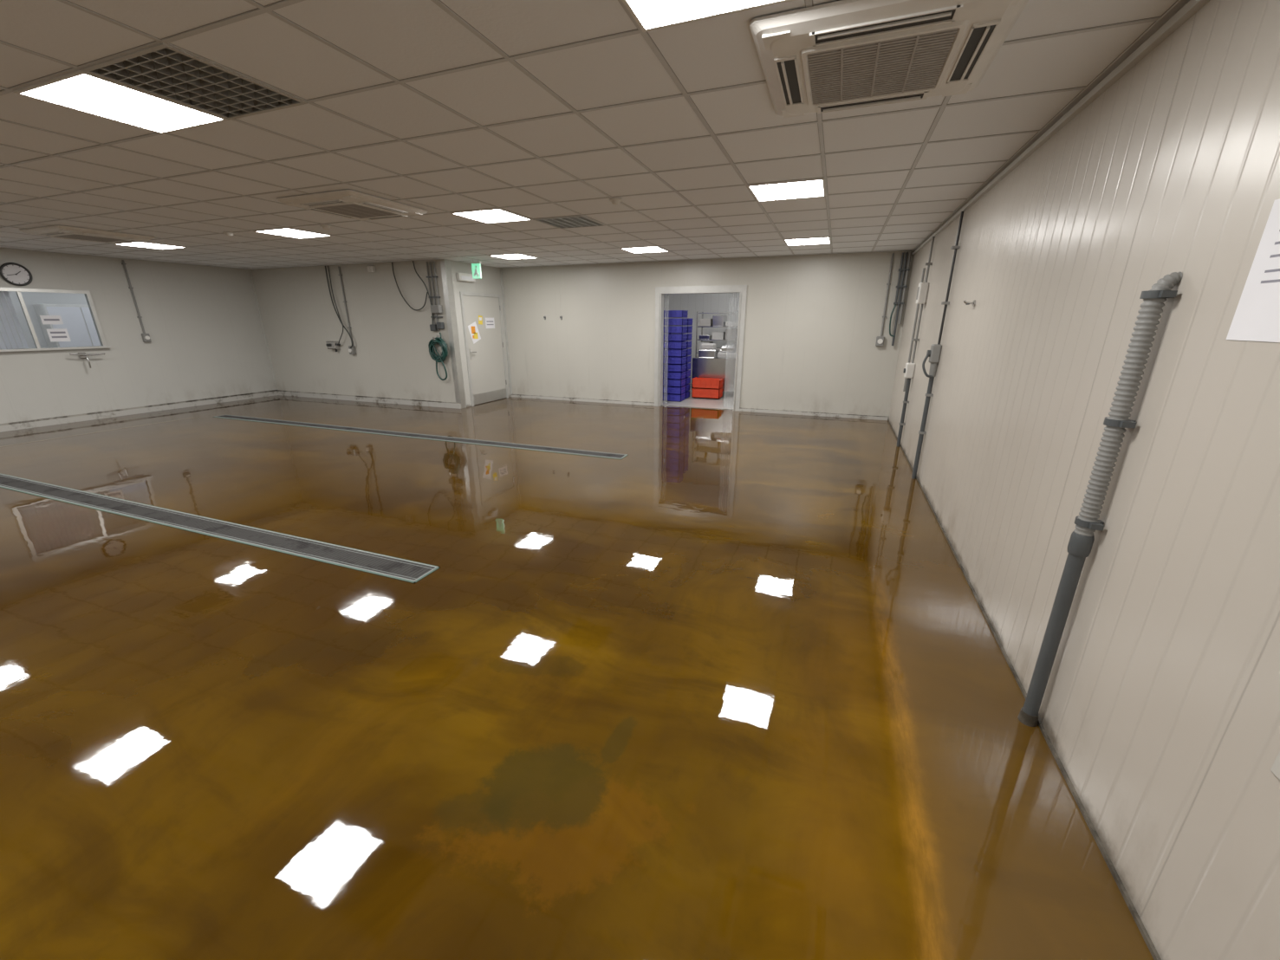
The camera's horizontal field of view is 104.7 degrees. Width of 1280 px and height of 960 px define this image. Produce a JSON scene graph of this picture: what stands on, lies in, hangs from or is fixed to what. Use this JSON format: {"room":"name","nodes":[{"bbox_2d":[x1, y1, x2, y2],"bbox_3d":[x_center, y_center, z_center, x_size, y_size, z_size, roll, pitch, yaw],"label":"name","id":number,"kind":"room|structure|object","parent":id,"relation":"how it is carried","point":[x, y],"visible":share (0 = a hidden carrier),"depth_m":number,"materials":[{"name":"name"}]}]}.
{"room":"empty food factory","nodes":[
{"label":"empty food factory","id":0,"kind":"room"},
{"bbox_2d":[0,247,275,423],"bbox_3d":[-10.579,-1.581,5.872,0.100,2.700,11.800,7,19,20],"label":"wall","id":1,"kind":"structure","parent":0,"point":[203,324],"depth_m":9.13,"materials":[{"name":"white paint"}]},
{"bbox_2d":[0,262,32,285],"bbox_3d":[-9.668,-3.187,7.654,0.039,0.340,0.340,7,19,20],"label":"wall clock","id":2,"kind":"object","parent":1,"relation":"attached to","point":[13,273],"visible":1,"depth_m":7.65,"materials":[{"name":"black plastic"}]},
{"bbox_2d":[0,287,110,351],"bbox_3d":[-9.695,-2.527,7.793,0.120,0.939,1.790,7,19,20],"label":"window","id":3,"kind":"structure","parent":1,"relation":"in","point":[22,328],"depth_m":8.00,"materials":[{"name":"glass"}]},
{"bbox_2d":[39,315,63,324],"bbox_3d":[-9.616,-2.619,8.075,0.003,0.140,0.240,7,19,20],"label":"paper","id":4,"kind":"object","parent":3,"relation":"attached to","point":[45,319],"visible":1,"depth_m":8.07,"materials":[{"name":"paper"}]},
{"bbox_2d":[46,328,71,341],"bbox_3d":[-9.609,-2.396,8.166,0.003,0.200,0.240,7,19,20],"label":"paper","id":5,"kind":"object","parent":3,"relation":"attached to","point":[55,334],"visible":1,"depth_m":8.16,"materials":[{"name":"paper"}]},
{"bbox_2d":[69,352,104,368],"bbox_3d":[-9.445,-2.054,8.453,0.162,0.255,0.434,7,19,20],"label":"tap","id":6,"kind":"object","parent":1,"relation":"attached to","point":[81,355],"visible":1,"depth_m":8.41,"materials":[{"name":"silver metal"}]},
{"bbox_2d":[0,247,250,271],"bbox_3d":[-10.527,-2.840,5.433,0.020,0.025,11.780,7,19,20],"label":"trim","id":7,"kind":"structure","parent":1,"relation":"attached to","point":[1,249],"depth_m":8.66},
{"bbox_2d":[121,259,151,342],"bbox_3d":[-9.158,-3.235,8.975,0.084,1.399,0.100,7,19,20],"label":"conduit","id":8,"kind":"object","parent":1,"relation":"attached to","point":[146,337],"visible":1,"depth_m":9.02,"materials":[{"name":"white plastic"}]},
{"bbox_2d":[0,389,278,432],"bbox_3d":[-10.519,-0.347,6.246,0.030,0.120,11.800,7,19,20],"label":"baseboard","id":9,"kind":"structure","parent":1,"relation":"attached to","point":[77,418],"depth_m":9.02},
{"bbox_2d":[249,271,278,389],"bbox_3d":[-8.419,-3.307,11.068,0.030,2.550,0.030,7,19,20],"label":"trim","id":10,"kind":"structure","parent":1,"relation":"attached to","point":[250,272],"depth_m":11.04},
{"bbox_2d":[252,259,455,402],"bbox_3d":[-6.005,-3.002,10.270,5.350,2.700,0.100,7,19,20],"label":"wall","id":11,"kind":"structure","parent":0,"point":[393,359],"depth_m":10.13,"materials":[{"name":"white paint"}]},
{"bbox_2d":[250,259,444,271],"bbox_3d":[-5.979,-4.247,9.790,5.250,0.025,0.020,7,19,20],"label":"trim","id":12,"kind":"structure","parent":11,"relation":"attached to","point":[443,259],"depth_m":9.65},
{"bbox_2d":[277,389,461,409],"bbox_3d":[-5.967,-1.744,10.588,5.220,0.110,0.030,7,19,20],"label":"baseboard","id":13,"kind":"structure","parent":11,"relation":"attached to","point":[390,400],"depth_m":10.46,"materials":[{"name":"white plastic"}]},
{"bbox_2d":[366,266,375,272],"bbox_3d":[-5.167,-4.051,9.482,0.140,0.100,0.099,7,19,20],"label":"sensor","id":14,"kind":"object","parent":11,"relation":"attached to","point":[370,269],"visible":1,"depth_m":9.45,"materials":[{"name":"white plastic"}]},
{"bbox_2d":[391,260,444,331],"bbox_3d":[-4.186,-3.447,9.284,1.040,1.233,0.099,7,19,20],"label":"conduit","id":15,"kind":"object","parent":11,"relation":"attached to","point":[435,308],"visible":1,"depth_m":9.18,"materials":[{"name":"grey plastic"}]},
{"bbox_2d":[428,332,448,380],"bbox_3d":[-3.840,-2.359,9.456,0.427,0.895,0.170,7,19,20],"label":"hose","id":16,"kind":"object","parent":11,"relation":"attached to","point":[438,340],"visible":1,"depth_m":9.40,"materials":[{"name":"green rubber"}]},
{"bbox_2d":[450,259,510,407],"bbox_3d":[-3.240,-2.974,10.183,0.120,2.700,1.700,7,19,20],"label":"wall","id":17,"kind":"structure","parent":0,"point":[490,282],"depth_m":9.73,"materials":[{"name":"white paint"}]},
{"bbox_2d":[439,259,466,408],"bbox_3d":[-3.543,-2.718,9.392,0.108,2.700,0.148,7,19,20],"label":"trim","id":18,"kind":"structure","parent":17,"relation":"attached to","point":[445,265],"depth_m":9.32,"materials":[{"name":"metal"}]},
{"bbox_2d":[456,272,475,282],"bbox_3d":[-3.309,-3.858,9.407,0.083,0.140,0.460,7,19,20],"label":"emergency light","id":19,"kind":"object","parent":17,"relation":"attached to","point":[460,276],"visible":0.82,"depth_m":9.34,"materials":[{"name":"white plastic"}]},
{"bbox_2d":[459,291,508,406],"bbox_3d":[-3.159,-2.703,10.204,0.076,2.169,1.240,7,19,20],"label":"door","id":20,"kind":"structure","parent":17,"relation":"in","point":[485,358],"depth_m":10.18,"materials":[{"name":"grey metal"}]},
{"bbox_2d":[467,321,480,344],"bbox_3d":[-3.290,-2.931,9.823,0.003,0.427,0.368,7,19,20],"label":"paper","id":21,"kind":"object","parent":20,"relation":"attached to","point":[473,329],"visible":1,"depth_m":9.82,"materials":[{"name":"white paper"}]},
{"bbox_2d":[478,315,482,324],"bbox_3d":[-3.212,-3.223,9.944,0.003,0.182,0.146,7,19,20],"label":"paper","id":22,"kind":"object","parent":20,"relation":"attached to","point":[480,317],"visible":1,"depth_m":9.95,"materials":[{"name":"yellow paper"}]},
{"bbox_2d":[485,318,494,328],"bbox_3d":[-3.105,-3.252,10.230,0.003,0.210,0.300,7,19,20],"label":"paper","id":23,"kind":"object","parent":20,"relation":"attached to","point":[490,322],"visible":1,"depth_m":10.23,"materials":[{"name":"paper"}]},
{"bbox_2d":[500,269,512,394],"bbox_3d":[-2.919,-3.182,10.779,0.030,2.610,0.050,7,19,20],"label":"trim","id":24,"kind":"structure","parent":17,"relation":"attached to","point":[501,270],"depth_m":10.74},
{"bbox_2d":[0,383,1153,959],"bbox_3d":[-3.354,-0.421,6.835,13.000,0.100,18.000,7,19,20],"label":"floor","id":25,"kind":"structure","parent":0,"point":[731,685],"depth_m":2.22,"materials":[{"name":"brown concrete"}]},
{"bbox_2d":[0,417,192,447],"bbox_3d":[-9.079,-0.204,5.996,0.020,0.002,6.300,7,19,20],"label":"trim","id":26,"kind":"structure","parent":25,"relation":"on","point":[190,418],"depth_m":7.56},
{"bbox_2d":[0,473,440,583],"bbox_3d":[-5.266,0.196,4.749,8.180,0.008,0.235,7,19,20],"label":"channel","id":27,"kind":"object","parent":25,"relation":"on","point":[402,569],"visible":1,"depth_m":4.03,"materials":[{"name":"metal"}]},
{"bbox_2d":[214,415,627,459],"bbox_3d":[-3.912,-0.731,7.616,7.960,0.008,0.230,7,19,20],"label":"channel","id":28,"kind":"object","parent":25,"relation":"on","point":[616,456],"visible":1,"depth_m":7.26,"materials":[{"name":"metal"}]},
{"bbox_2d":[662,310,692,402],"bbox_3d":[0.781,-2.681,10.665,0.486,1.847,0.776,7,19,20],"label":"crates","id":29,"kind":"object","parent":25,"relation":"on","point":[678,373],"visible":0.7,"depth_m":10.39,"materials":[{"name":"plastic"}]},
{"bbox_2d":[691,376,723,398],"bbox_3d":[1.505,-2.055,11.005,0.626,0.407,0.396,7,19,20],"label":"crates","id":30,"kind":"object","parent":25,"relation":"on","point":[702,387],"visible":1,"depth_m":10.85,"materials":[{"name":"plastic"}]},
{"bbox_2d":[691,343,734,391],"bbox_3d":[1.781,-2.543,11.372,1.050,1.150,0.550,7,19,20],"label":"steel table","id":31,"kind":"object","parent":25,"relation":"on","point":[709,363],"visible":0.59,"depth_m":11.15,"materials":[{"name":"silver metal"}]},
{"bbox_2d":[695,311,736,357],"bbox_3d":[2.046,-3.067,11.856,1.359,1.850,0.559,7,19,20],"label":"rack","id":32,"kind":"object","parent":25,"relation":"on","point":[717,321],"visible":0.26,"depth_m":11.60,"materials":[{"name":"grey metal"}]},
{"bbox_2d":[0,0,1178,269],"bbox_3d":[-4.161,-2.482,3.950,13.000,0.204,13.480,7,19,20],"label":"ceiling","id":33,"kind":"structure","parent":0,"point":[532,109],"depth_m":2.91,"materials":[{"name":"tile"}]},
{"bbox_2d":[19,225,155,243],"bbox_3d":[-6.948,-3.085,6.246,0.910,0.058,0.910,7,19,20],"label":"air conditioner","id":34,"kind":"object","parent":33,"relation":"attached to","point":[57,231],"visible":1,"depth_m":6.07,"materials":[{"name":"beige plastic"}]},
{"bbox_2d":[12,70,227,134],"bbox_3d":[-2.621,-1.911,2.527,0.588,0.007,0.588,7,19,20],"label":"ceiling light panel","id":35,"kind":"object","parent":33,"relation":"in","point":[79,90],"depth_m":2.48,"materials":[{"name":"white plastic"}]},
{"bbox_2d":[113,241,187,249],"bbox_3d":[-7.156,-3.430,7.231,0.588,0.007,0.588,7,19,20],"label":"ceiling light panel","id":36,"kind":"object","parent":33,"relation":"in","point":[143,244],"depth_m":7.22,"materials":[{"name":"white plastic"}]},
{"bbox_2d":[79,42,307,119],"bbox_3d":[-2.061,-1.865,2.317,0.600,0.045,0.600,7,19,20],"label":"ceiling air vent","id":37,"kind":"object","parent":33,"relation":"in","point":[163,68],"depth_m":2.29,"materials":[{"name":"grey metal"}]},
{"bbox_2d":[222,231,234,236],"bbox_3d":[-5.114,-3.061,6.148,0.109,0.043,0.109,7,19,20],"label":"smoke detector","id":38,"kind":"object","parent":33,"relation":"attached to","point":[227,233],"visible":1,"depth_m":6.12,"materials":[{"name":"white plastic"}]},
{"bbox_2d":[253,227,331,238],"bbox_3d":[-4.354,-3.101,6.212,0.588,0.007,0.588,7,19,20],"label":"ceiling light panel","id":39,"kind":"object","parent":33,"relation":"in","point":[289,232],"depth_m":6.22,"materials":[{"name":"white plastic"}]},
{"bbox_2d":[319,224,331,229],"bbox_3d":[-3.630,-2.920,5.710,0.109,0.043,0.109,7,19,20],"label":"smoke detector","id":40,"kind":"object","parent":33,"relation":"attached to","point":[324,226],"visible":1,"depth_m":5.68,"materials":[{"name":"white plastic"}]},
{"bbox_2d":[324,266,356,354],"bbox_3d":[-6.232,-3.447,10.071,0.722,1.710,0.159,7,19,20],"label":"cables","id":41,"kind":"object","parent":33,"relation":"hanging from","point":[331,344],"visible":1,"depth_m":10.09,"materials":[{"name":"white plastic"}]},
{"bbox_2d":[276,189,428,220],"bbox_3d":[-2.698,-2.586,4.702,0.910,0.058,0.910,7,19,20],"label":"air conditioner","id":42,"kind":"object","parent":33,"relation":"attached to","point":[348,204],"visible":1,"depth_m":4.51,"materials":[{"name":"beige plastic"}]},
{"bbox_2d":[470,259,481,279],"bbox_3d":[-2.970,-3.830,8.971,0.200,0.315,0.040,7,19,20],"label":"exit sign","id":43,"kind":"object","parent":33,"relation":"hanging from","point":[476,266],"visible":1,"depth_m":8.96,"materials":[{"name":"green plastic"}]},
{"bbox_2d":[450,207,532,223],"bbox_3d":[-1.551,-2.772,5.194,0.588,0.007,0.588,7,19,20],"label":"ceiling light panel","id":44,"kind":"object","parent":33,"relation":"in","point":[489,216],"depth_m":5.18,"materials":[{"name":"white plastic"}]},
{"bbox_2d":[489,253,538,259],"bbox_3d":[-2.162,-3.831,8.472,0.588,0.007,0.588,7,19,20],"label":"ceiling light panel","id":45,"kind":"object","parent":33,"relation":"in","point":[507,256],"depth_m":8.48,"materials":[{"name":"white plastic"}]},
{"bbox_2d":[532,214,605,228],"bbox_3d":[-0.776,-2.899,5.517,0.600,0.045,0.600,7,19,20],"label":"ceiling air vent","id":46,"kind":"object","parent":33,"relation":"in","point":[572,221],"depth_m":5.52,"materials":[{"name":"grey metal"}]},
{"bbox_2d":[609,197,621,204],"bbox_3d":[-0.220,-2.520,4.471,0.109,0.043,0.109,7,19,20],"label":"smoke detector","id":47,"kind":"object","parent":33,"relation":"attached to","point":[614,200],"visible":1,"depth_m":4.44,"materials":[{"name":"white plastic"}]},
{"bbox_2d":[620,246,668,253],"bbox_3d":[0.080,-3.568,7.657,0.588,0.007,0.588,7,19,20],"label":"ceiling light panel","id":48,"kind":"object","parent":33,"relation":"in","point":[652,249],"depth_m":7.67,"materials":[{"name":"white plastic"}]},
{"bbox_2d":[621,0,794,32],"bbox_3d":[0.181,-1.582,1.508,0.588,0.007,0.588,7,19,20],"label":"ceiling light panel","id":49,"kind":"object","parent":33,"relation":"in","point":[649,15],"depth_m":1.74,"materials":[{"name":"white plastic"}]},
{"bbox_2d":[747,178,825,201],"bbox_3d":[1.252,-2.443,4.175,0.588,0.007,0.588,7,19,20],"label":"ceiling light panel","id":50,"kind":"object","parent":33,"relation":"in","point":[808,188],"depth_m":4.15,"materials":[{"name":"white plastic"}]},
{"bbox_2d":[783,236,830,246],"bbox_3d":[2.322,-3.305,6.842,0.588,0.007,0.588,7,19,20],"label":"ceiling light panel","id":51,"kind":"object","parent":33,"relation":"in","point":[812,240],"depth_m":6.83,"materials":[{"name":"white plastic"}]},
{"bbox_2d":[749,0,1028,117],"bbox_3d":[0.984,-1.733,2.060,0.910,0.058,0.910,7,19,20],"label":"air conditioner","id":52,"kind":"object","parent":33,"relation":"attached to","point":[843,55],"visible":1,"depth_m":1.90,"materials":[{"name":"beige plastic"}]},
{"bbox_2d":[663,292,738,383],"bbox_3d":[2.298,-3.947,12.708,5.200,3.000,0.100,7,19,20],"label":"wall","id":53,"kind":"structure","parent":0,"point":[694,303],"depth_m":12.82,"materials":[{"name":"white paint"}]},
{"bbox_2d":[500,250,914,419],"bbox_3d":[0.717,-2.769,9.549,7.750,2.700,0.120,7,19,20],"label":"wall","id":54,"kind":"structure","parent":0,"point":[813,325],"depth_m":9.05,"materials":[{"name":"white paint"}]},
{"bbox_2d":[510,394,887,420],"bbox_3d":[0.685,-1.493,9.890,7.738,0.062,0.030,7,19,20],"label":"baseboard","id":55,"kind":"structure","parent":54,"relation":"attached to","point":[781,412],"depth_m":9.35,"materials":[{"name":"white plastic"}]},
{"bbox_2d":[654,285,747,411],"bbox_3d":[1.121,-2.505,9.464,1.720,2.250,0.195,7,19,20],"label":"doorway frame","id":56,"kind":"object","parent":54,"relation":"attached to","point":[659,291],"visible":1,"depth_m":9.30,"materials":[{"name":"metal"}]},
{"bbox_2d":[663,292,740,408],"bbox_3d":[1.175,-2.520,9.609,1.620,2.150,0.030,7,19,20],"label":"curtain","id":57,"kind":"object","parent":54,"relation":"hanging from","point":[733,303],"visible":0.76,"depth_m":9.49,"materials":[{"name":"plastic"}]},
{"bbox_2d":[500,250,912,269],"bbox_3d":[0.678,-4.019,9.082,7.720,0.025,0.020,7,19,20],"label":"trim","id":58,"kind":"structure","parent":54,"relation":"attached to","point":[908,251],"depth_m":8.82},
{"bbox_2d":[875,253,894,346],"bbox_3d":[4.009,-2.922,8.057,0.120,1.429,0.094,7,19,20],"label":"conduit","id":59,"kind":"object","parent":54,"relation":"attached to","point":[880,340],"visible":1,"depth_m":8.13,"materials":[{"name":"white plastic"}]},
{"bbox_2d":[889,252,911,345],"bbox_3d":[4.184,-2.907,7.995,0.178,1.419,0.089,7,19,20],"label":"pipes","id":60,"kind":"object","parent":54,"relation":"attached to","point":[900,269],"visible":1,"depth_m":7.92,"materials":[{"name":"grey plastic"}]},
{"bbox_2d":[888,0,1279,959],"bbox_3d":[1.980,-0.403,2.225,0.100,2.900,13.600,7,19,20],"label":"wall","id":61,"kind":"structure","parent":0,"point":[1159,707],"depth_m":1.61,"materials":[{"name":"white metal"}]},
{"bbox_2d":[896,236,935,447],"bbox_3d":[3.595,-1.761,6.557,0.119,2.620,0.495,7,19,20],"label":"conduit","id":62,"kind":"object","parent":61,"relation":"attached to","point":[922,292],"visible":1,"depth_m":6.44,"materials":[{"name":"grey plastic"}]},
{"bbox_2d":[911,211,963,479],"bbox_3d":[2.968,-1.267,5.030,0.147,2.620,0.112,7,19,20],"label":"conduit","id":63,"kind":"object","parent":61,"relation":"attached to","point":[933,354],"visible":1,"depth_m":5.03,"materials":[{"name":"grey plastic"}]},
{"bbox_2d":[963,299,975,306],"bbox_3d":[2.622,-1.408,3.937,0.080,0.050,0.080,7,19,20],"label":"wall hook","id":64,"kind":"object","parent":61,"relation":"attached to","point":[973,303],"visible":1,"depth_m":3.93,"materials":[{"name":"silver metal"}]},
{"bbox_2d":[887,419,1161,959],"bbox_3d":[1.907,0.886,2.603,0.010,0.014,13.480,7,19,20],"label":"baseboard","id":65,"kind":"structure","parent":61,"relation":"attached to","point":[1155,956],"depth_m":1.81,"materials":[{"name":"grey plastic"}]},
{"bbox_2d":[911,0,1210,255],"bbox_3d":[1.898,-1.640,1.791,0.030,0.070,13.480,7,19,20],"label":"trim","id":66,"kind":"structure","parent":61,"relation":"attached to","point":[1191,8],"depth_m":2.24,"materials":[{"name":"grey metal"}]},
{"bbox_2d":[1017,271,1182,727],"bbox_3d":[1.682,0.188,1.861,0.080,1.798,0.100,7,19,20],"label":"conduit pipe","id":67,"kind":"object","parent":61,"relation":"attached to","point":[1081,539],"visible":1,"depth_m":1.79,"materials":[{"name":"grey plastic"}]},
{"bbox_2d":[1226,198,1279,342],"bbox_3d":[1.561,-0.511,1.191,0.003,0.340,0.245,7,19,20],"label":"paper","id":68,"kind":"object","parent":61,"relation":"attached to","point":[1257,316],"visible":1,"depth_m":1.25,"materials":[{"name":"paper"}]},
{"bbox_2d":[1270,751,1279,780],"bbox_3d":[1.371,0.610,1.039,0.007,0.080,0.075,7,19,20],"label":"cover plate","id":69,"kind":"object","parent":61,"relation":"attached to","point":[1275,769],"visible":1,"depth_m":1.07,"materials":[{"name":"white plastic"}]}
]}

